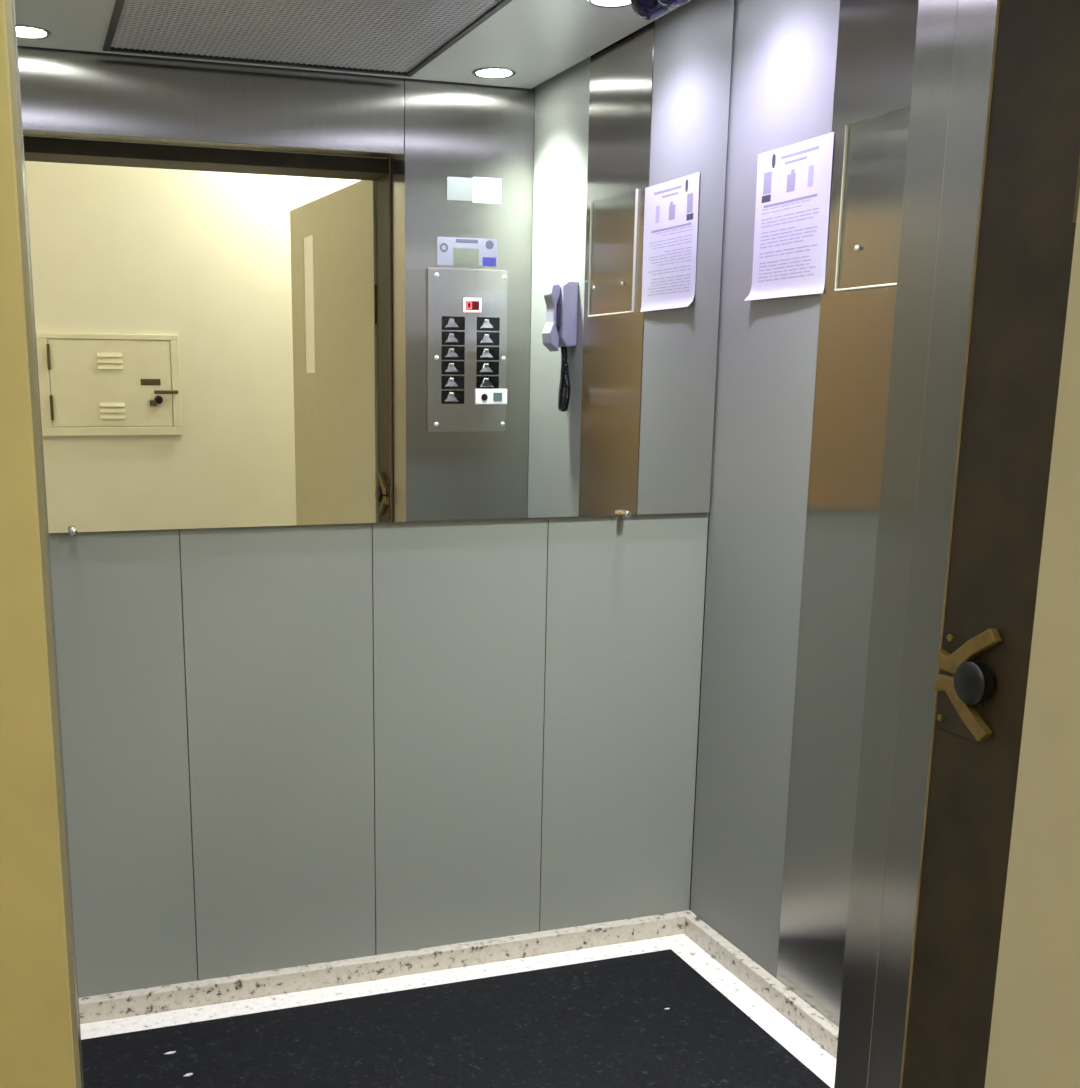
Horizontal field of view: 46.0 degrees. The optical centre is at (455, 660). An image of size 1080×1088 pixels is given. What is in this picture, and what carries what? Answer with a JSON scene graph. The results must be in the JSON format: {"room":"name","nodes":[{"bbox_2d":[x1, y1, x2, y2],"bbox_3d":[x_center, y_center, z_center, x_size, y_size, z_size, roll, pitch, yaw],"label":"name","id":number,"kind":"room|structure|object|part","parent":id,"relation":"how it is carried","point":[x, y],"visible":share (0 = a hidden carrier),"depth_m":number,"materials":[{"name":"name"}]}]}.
{"room":"elevator","nodes":[
{"label":"elevator","id":0,"kind":"room"},
{"bbox_2d":[49,0,734,997],"bbox_3d":[-0.184,-0.347,2.715,1.745,2.300,0.050,-4,13,-18],"label":"wall","id":1,"kind":"structure","parent":0,"point":[293,745],"depth_m":2.80,"materials":[{"name":"grey metal"}]},
{"bbox_3d":[-0.753,-0.332,2.495,0.405,2.240,0.006,-4,13,-18],"label":"wall panel","id":2,"kind":"part","parent":1,"relation":"part of","materials":[{"name":"grey metal"}]},
{"bbox_3d":[-0.369,-0.358,2.624,0.403,2.240,0.006,-4,13,-18],"label":"wall panel","id":3,"kind":"part","parent":1,"relation":"part of","materials":[{"name":"grey metal"}]},
{"bbox_2d":[15,0,733,535],"bbox_3d":[-0.167,-0.829,2.564,1.613,1.112,0.040,-4,13,-18],"label":"wall mirror","id":4,"kind":"object","parent":1,"relation":"attached to","point":[294,262],"visible":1,"depth_m":2.58,"materials":[{"name":"clear glass"}]},
{"bbox_2d":[78,910,694,1023],"bbox_3d":[-0.177,0.702,2.909,1.625,0.048,0.030,-4,13,-18],"label":"baseboard","id":5,"kind":"structure","parent":1,"relation":"attached to","point":[95,1008],"depth_m":2.89,"materials":[{"name":"beige stone"}]},
{"bbox_3d":[0.015,-0.385,2.753,0.405,2.240,0.006,-4,13,-18],"label":"wall panel","id":6,"kind":"part","parent":1,"relation":"part of","materials":[{"name":"grey metal"}]},
{"bbox_3d":[0.400,-0.411,2.882,0.405,2.240,0.006,-4,13,-18],"label":"wall panel","id":7,"kind":"part","parent":1,"relation":"part of","materials":[{"name":"grey metal"}]},
{"bbox_2d":[80,933,835,1087],"bbox_3d":[0.018,0.879,2.364,1.725,0.060,1.337,-4,13,-18],"label":"floor","id":8,"kind":"structure","parent":0,"point":[805,1049],"depth_m":2.83,"materials":[{"name":"stone"}]},
{"bbox_2d":[81,949,830,1087],"bbox_3d":[0.016,0.845,2.362,1.406,0.008,1.006,-4,13,-18],"label":"floor mat","id":9,"kind":"object","parent":8,"relation":"on","point":[605,1023],"visible":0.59,"depth_m":2.62,"materials":[{"name":"rubber"}]},
{"bbox_2d":[14,0,958,1087],"bbox_3d":[0.207,-0.127,1.594,1.725,2.240,0.076,-4,13,-18],"label":"door jamb","id":10,"kind":"structure","parent":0,"point":[936,19],"depth_m":1.71,"materials":[{"name":"silver metal"}]},
{"bbox_3d":[-0.524,-0.076,1.349,0.180,2.240,0.075,-4,13,-18],"label":"return panel","id":11,"kind":"part","parent":10,"relation":"part of","materials":[{"name":"silver metal"}]},
{"bbox_2d":[5,0,996,1087],"bbox_3d":[0.120,-0.035,1.503,1.260,2.100,0.073,-4,13,-18],"label":"trim","id":12,"kind":"structure","parent":10,"relation":"attached to","point":[975,27],"depth_m":1.61,"materials":[{"name":"silver metal"}]},
{"bbox_3d":[-0.446,0.004,1.313,0.064,2.100,0.073,-4,13,-18],"label":"post","id":13,"kind":"part","parent":12,"relation":"part of","materials":[{"name":"silver metal"}]},
{"bbox_2d":[690,0,918,1026],"bbox_3d":[0.803,-0.277,2.425,0.051,2.300,1.255,-4,13,-18],"label":"wall","id":14,"kind":"structure","parent":0,"point":[801,394],"depth_m":2.65,"materials":[{"name":"grey metal"}]},
{"bbox_2d":[685,915,838,1057],"bbox_3d":[0.762,0.769,2.634,0.029,0.048,1.113,-4,13,-18],"label":"baseboard","id":15,"kind":"structure","parent":14,"relation":"attached to","point":[790,1005],"depth_m":2.81,"materials":[{"name":"beige stone"}]},
{"bbox_3d":[0.659,-0.384,2.764,0.006,2.240,0.387,-4,13,-18],"label":"wall panel","id":16,"kind":"part","parent":14,"relation":"part of","materials":[{"name":"grey metal"}]},
{"bbox_2d":[744,132,833,300],"bbox_3d":[0.674,-0.893,2.577,0.017,0.297,0.268,-4,13,-18],"label":"paper notice","id":17,"kind":"object","parent":14,"relation":"attached to","point":[793,187],"visible":1,"depth_m":2.57,"materials":[{"name":"white paper"}]},
{"bbox_2d":[763,171,771,194],"bbox_3d":[0.651,-0.996,2.646,0.001,0.043,0.029,-4,13,-18],"label":"picture","id":18,"kind":"object","parent":17,"relation":"on","point":[767,175],"depth_m":2.65,"materials":[{"name":"purple"}]},
{"bbox_2d":[786,169,795,192],"bbox_3d":[0.680,-0.972,2.568,0.001,0.042,0.030,-4,13,-18],"label":"picture","id":19,"kind":"object","parent":17,"relation":"on","point":[790,173],"depth_m":2.57,"materials":[{"name":"purple paper"}]},
{"bbox_2d":[807,165,813,186],"bbox_3d":[0.701,-0.956,2.502,0.001,0.040,0.019,-4,13,-18],"label":"picture","id":20,"kind":"object","parent":17,"relation":"on","point":[810,168],"depth_m":2.50,"materials":[{"name":"purple paper"}]},
{"bbox_2d":[834,106,909,291],"bbox_3d":[0.778,-0.831,2.291,0.010,0.300,0.269,-4,13,-18],"label":"panel","id":21,"kind":"object","parent":14,"relation":"attached to","point":[875,148],"visible":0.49,"depth_m":2.33,"materials":[{"name":"silver metal"}]},
{"bbox_3d":[0.094,-0.220,1.320,4.400,2.660,0.110,-4,13,-18],"label":"wall","id":22,"kind":"structure","parent":0,"visible":0},
{"bbox_2d":[0,0,75,1087],"bbox_3d":[-0.434,0.058,1.207,0.093,2.040,0.159,-4,13,-18],"label":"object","id":23,"kind":"structure","parent":22,"relation":"attached to","point":[36,1037],"depth_m":1.14,"materials":[{"name":"beige paint"}]},
{"bbox_2d":[900,0,1079,1087],"bbox_3d":[0.695,-0.019,1.584,0.092,2.040,0.156,-4,13,-18],"label":"trim","id":24,"kind":"structure","parent":22,"relation":"attached to","point":[1025,235],"depth_m":1.53,"materials":[{"name":"brown paint"}]},
{"bbox_2d":[933,628,1001,741],"bbox_3d":[0.635,0.025,1.592,0.025,0.149,0.104,-4,13,-18],"label":"door lock","id":25,"kind":"object","parent":24,"relation":"attached to","point":[965,682],"visible":1,"depth_m":1.58,"materials":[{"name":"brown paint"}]},
{"bbox_3d":[0.639,0.058,1.599,0.012,0.069,0.101,-4,13,-18],"label":"arm","id":26,"kind":"part","parent":25,"relation":"part of","materials":[{"name":"metal"}]},
{"bbox_3d":[0.640,-0.014,1.583,0.012,0.069,0.101,-4,13,-18],"label":"arm","id":27,"kind":"part","parent":25,"relation":"part of","materials":[{"name":"metal"}]},
{"bbox_2d":[985,155,1079,1087],"bbox_3d":[0.813,0.133,1.058,0.040,1.948,0.951,-3,13,-14],"label":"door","id":28,"kind":"structure","parent":22,"relation":"in","point":[1034,1042],"depth_m":1.47,"materials":[{"name":"beige paint"}]},
{"bbox_3d":[0.018,-1.328,1.912,1.745,0.094,1.280,-4,13,-18],"label":"ceiling","id":29,"kind":"structure","parent":0,"visible":0},
{"bbox_2d":[657,0,687,7],"bbox_3d":[0.450,-1.391,2.611,0.098,0.082,0.098,-4,13,-18],"label":"dome","id":30,"kind":"object","parent":29,"relation":"attached to","point":[667,3],"visible":1,"depth_m":2.61,"materials":[{"name":"grey plastic"}]}
]}

